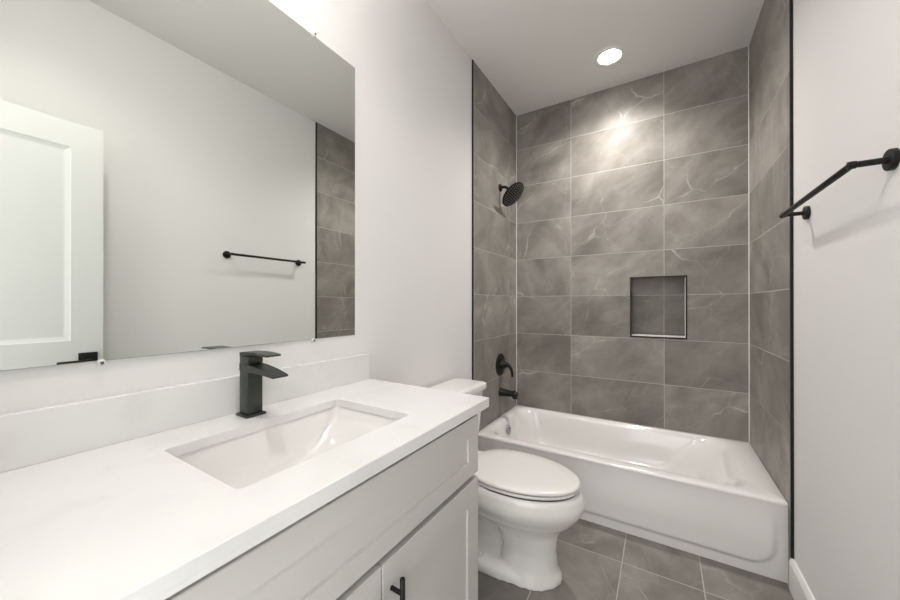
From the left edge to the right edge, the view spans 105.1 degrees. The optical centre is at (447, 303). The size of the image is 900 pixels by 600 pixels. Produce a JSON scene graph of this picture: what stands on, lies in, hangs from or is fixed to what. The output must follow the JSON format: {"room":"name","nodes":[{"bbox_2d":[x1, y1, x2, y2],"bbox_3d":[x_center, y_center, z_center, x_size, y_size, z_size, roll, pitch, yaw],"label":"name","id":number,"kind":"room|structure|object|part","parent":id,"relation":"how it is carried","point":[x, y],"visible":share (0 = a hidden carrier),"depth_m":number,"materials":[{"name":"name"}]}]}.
{"room":"bathroom","nodes":[
{"label":"bathroom","id":0,"kind":"room"},
{"bbox_2d":[0,0,515,430],"bbox_3d":[-0.249,-0.195,1.688,0.126,2.774,3.225,0,0,32],"label":"wall","id":1,"kind":"structure","parent":0,"point":[413,78],"depth_m":1.70,"materials":[{"name":"paint"}]},
{"bbox_2d":[0,0,354,370],"bbox_3d":[-0.601,-0.409,0.995,0.013,1.090,0.896,0,0,31],"label":"wall mirror","id":2,"kind":"object","parent":1,"relation":"attached to","point":[177,176],"visible":1,"depth_m":0.85,"materials":[{"name":"white mirror"}]},
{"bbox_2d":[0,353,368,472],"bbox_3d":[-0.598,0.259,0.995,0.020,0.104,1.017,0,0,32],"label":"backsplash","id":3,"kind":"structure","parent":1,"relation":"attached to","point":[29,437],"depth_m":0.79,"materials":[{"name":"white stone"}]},
{"bbox_2d":[472,59,473,379],"bbox_3d":[0.163,-0.194,2.236,0.009,2.774,0.009,0,0,32],"label":"trim","id":4,"kind":"structure","parent":1,"relation":"attached to","point":[472,59],"depth_m":2.23,"materials":[{"name":"black metal"}]},
{"bbox_2d":[496,353,513,376],"bbox_3d":[0.442,0.464,2.582,0.103,0.169,0.168,0,0,32],"label":"shower valve","id":5,"kind":"object","parent":1,"relation":"attached to","point":[501,364],"visible":1,"depth_m":2.57,"materials":[{"name":"black metal"}]},
{"bbox_3d":[0.419,0.464,2.596,0.050,0.168,0.168,0,0,32],"label":"valve plate","id":6,"kind":"part","parent":5,"relation":"part of","materials":[{"name":"black metal"}]},
{"bbox_3d":[0.457,0.493,2.573,0.068,0.112,0.038,0,0,32],"label":"lever","id":7,"kind":"part","parent":5,"relation":"part of","materials":[{"name":"black metal"}]},
{"bbox_2d":[499,388,517,398],"bbox_3d":[0.457,0.673,2.572,0.139,0.065,0.062,0,0,32],"label":"tub spout","id":8,"kind":"object","parent":1,"relation":"attached to","point":[502,392],"visible":1,"depth_m":2.56,"materials":[{"name":"black metal"}]},
{"bbox_2d":[498,182,523,205],"bbox_3d":[0.472,-0.818,2.565,0.176,0.170,0.199,0,0,32],"label":"shower","id":9,"kind":"object","parent":1,"relation":"attached to","point":[514,192],"visible":1,"depth_m":2.55,"materials":[{"name":"black metal"}]},
{"bbox_2d":[426,0,763,115],"bbox_3d":[0.441,-1.643,1.263,1.749,0.120,3.225,0,0,32],"label":"ceiling","id":10,"kind":"structure","parent":0,"point":[536,54],"depth_m":2.04,"materials":[{"name":"paint"}]},
{"bbox_2d":[593,45,626,66],"bbox_3d":[1.038,-1.587,2.207,0.196,0.024,0.196,0,0,32],"label":"recessed light","id":11,"kind":"object","parent":10,"relation":"in","point":[608,56],"visible":1,"depth_m":2.20,"materials":[{"name":"paint"}]},
{"bbox_2d":[517,47,749,442],"bbox_3d":[1.254,-0.193,2.571,1.749,2.774,0.140,0,0,32],"label":"wall","id":12,"kind":"structure","parent":0,"point":[647,176],"depth_m":2.44,"materials":[{"name":"tile"}]},
{"bbox_2d":[516,46,749,441],"bbox_3d":[1.216,-0.364,2.510,1.497,2.433,0.004,0,0,32],"label":"trim","id":13,"kind":"structure","parent":12,"relation":"attached to","point":[748,46],"depth_m":2.12,"materials":[{"name":"paint"}]},
{"bbox_2d":[630,275,686,338],"bbox_3d":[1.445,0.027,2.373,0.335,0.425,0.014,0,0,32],"label":"trim","id":14,"kind":"structure","parent":12,"relation":"attached to","point":[678,275],"depth_m":2.36,"materials":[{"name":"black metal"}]},
{"bbox_2d":[478,519,793,599],"bbox_3d":[0.441,1.251,1.257,1.749,0.120,3.225,0,0,32],"label":"floor","id":15,"kind":"structure","parent":0,"point":[596,561],"depth_m":1.50,"materials":[{"name":"tile"}]},
{"bbox_2d":[165,414,477,599],"bbox_3d":[-0.364,0.765,0.852,0.567,0.850,0.976,0,0,32],"label":"vanity cabinet","id":16,"kind":"object","parent":15,"relation":"on","point":[409,530],"visible":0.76,"depth_m":0.76,"materials":[{"name":"paint"}]},
{"bbox_2d":[0,353,488,599],"bbox_3d":[-0.369,0.274,0.854,0.560,0.134,1.019,0,0,32],"label":"countertop","id":17,"kind":"structure","parent":16,"relation":"on","point":[97,502],"depth_m":0.61,"materials":[{"name":"white stone"}]},
{"bbox_2d":[236,351,287,418],"bbox_3d":[-0.501,0.221,0.932,0.167,0.178,0.055,0,0,32],"label":"bathroom faucet","id":18,"kind":"object","parent":17,"relation":"on","point":[252,369],"visible":1,"depth_m":0.94,"materials":[{"name":"black metal"}]},
{"bbox_3d":[-0.548,0.307,0.962,0.056,0.007,0.055,0,0,32],"label":"plate","id":19,"kind":"part","parent":18,"relation":"part of","materials":[{"name":"black metal"}]},
{"bbox_3d":[-0.511,0.149,0.939,0.129,0.034,0.041,0,0,32],"label":"lever","id":20,"kind":"part","parent":18,"relation":"part of","materials":[{"name":"black metal"}]},
{"bbox_3d":[-0.498,0.179,0.931,0.160,0.026,0.042,0,0,32],"label":"spout","id":21,"kind":"part","parent":18,"relation":"part of","materials":[{"name":"black metal"}]},
{"bbox_2d":[175,406,397,488],"bbox_3d":[-0.352,0.400,0.845,0.348,0.134,0.509,0,0,32],"label":"sink","id":22,"kind":"object","parent":17,"relation":"in","point":[240,462],"visible":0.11,"depth_m":0.94,"materials":[{"name":"ceramic"}]},
{"bbox_3d":[-0.270,0.827,0.556,0.020,0.516,0.454,0,0,32],"label":"cabinet door","id":23,"kind":"part","parent":16,"relation":"part of","materials":[{"name":"paint"}]},
{"bbox_3d":[-0.110,0.667,0.761,0.039,0.130,0.012,0,0,32],"label":"door pull","id":24,"kind":"part","parent":16,"relation":"part of","materials":[{"name":"black metal"}]},
{"bbox_3d":[-0.028,0.827,0.946,0.020,0.516,0.458,0,0,32],"label":"cabinet door","id":25,"kind":"part","parent":16,"relation":"part of","materials":[{"name":"paint"}]},
{"bbox_2d":[428,378,584,591],"bbox_3d":[0.243,0.811,1.623,0.758,0.762,0.470,0,0,32],"label":"toilet","id":26,"kind":"object","parent":15,"relation":"on","point":[526,500],"visible":0.71,"depth_m":1.46,"materials":[{"name":"ceramic"}]},
{"bbox_3d":[0.012,0.450,1.766,0.215,0.040,0.470,0,0,32],"label":"tank lid","id":27,"kind":"part","parent":26,"relation":"part of","materials":[{"name":"ceramic"}]},
{"bbox_3d":[0.008,0.630,1.769,0.191,0.320,0.440,0,0,32],"label":"tank","id":28,"kind":"part","parent":26,"relation":"part of","materials":[{"name":"ceramic"}]},
{"bbox_3d":[0.338,0.759,1.563,0.501,0.020,0.374,0,0,32],"label":"seat lid","id":29,"kind":"part","parent":26,"relation":"part of","materials":[{"name":"plastic"}]},
{"bbox_3d":[0.339,0.779,1.563,0.490,0.012,0.368,0,0,32],"label":"seat","id":30,"kind":"part","parent":26,"relation":"part of","materials":[{"name":"plastic"}]},
{"bbox_3d":[0.248,0.991,1.619,0.747,0.402,0.382,0,0,32],"label":"bowl","id":31,"kind":"part","parent":26,"relation":"part of","materials":[{"name":"ceramic"}]},
{"bbox_2d":[478,405,788,583],"bbox_3d":[1.012,1.022,2.179,1.495,0.341,0.774,0,0,32],"label":"bathtub","id":32,"kind":"object","parent":15,"relation":"on","point":[710,497],"visible":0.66,"depth_m":1.80,"materials":[{"name":"ceramic"}]},
{"bbox_3d":[0.452,0.931,2.533,0.019,0.073,0.074,0,0,32],"label":"overflow plate","id":33,"kind":"part","parent":32,"relation":"part of","materials":[{"name":"silver metal"}]},
{"bbox_2d":[478,405,787,505],"bbox_3d":[1.016,0.991,2.184,1.495,0.279,0.762,0,0,32],"label":"basin","id":34,"kind":"object","parent":32,"relation":"in","point":[615,463],"depth_m":2.06,"materials":[{"name":"ceramic"}]},
{"bbox_2d":[749,0,899,599],"bbox_3d":[1.130,-0.197,0.832,0.126,2.774,3.225,0,0,32],"label":"wall","id":35,"kind":"structure","parent":0,"point":[846,53],"depth_m":1.11,"materials":[{"name":"paint"}]},
{"bbox_2d":[789,0,793,558],"bbox_3d":[1.429,-0.263,1.432,0.010,2.639,0.010,0,0,32],"label":"trim","id":36,"kind":"structure","parent":35,"relation":"attached to","point":[790,1],"depth_m":1.43,"materials":[{"name":"black metal"}]},
{"bbox_2d":[789,558,814,599],"bbox_3d":[0.870,1.122,0.532,0.014,0.135,2.125,0,0,32],"label":"baseboard","id":37,"kind":"structure","parent":35,"relation":"attached to","point":[799,589],"depth_m":1.36,"materials":[{"name":"paint"}]},
{"bbox_2d":[779,148,899,219],"bbox_3d":[1.161,-0.337,1.065,0.078,0.050,0.607,0,0,32],"label":"towel bar","id":38,"kind":"object","parent":35,"relation":"attached to","point":[890,161],"visible":1,"depth_m":0.87,"materials":[{"name":"black metal"}]},
{"bbox_3d":[1.308,-0.337,1.301,0.078,0.050,0.050,0,0,32],"label":"post","id":39,"kind":"part","parent":38,"relation":"part of","materials":[{"name":"black metal"}]},
{"bbox_3d":[1.015,-0.338,0.828,0.078,0.050,0.050,0,0,32],"label":"post","id":40,"kind":"part","parent":38,"relation":"part of","materials":[{"name":"black metal"}]}
]}

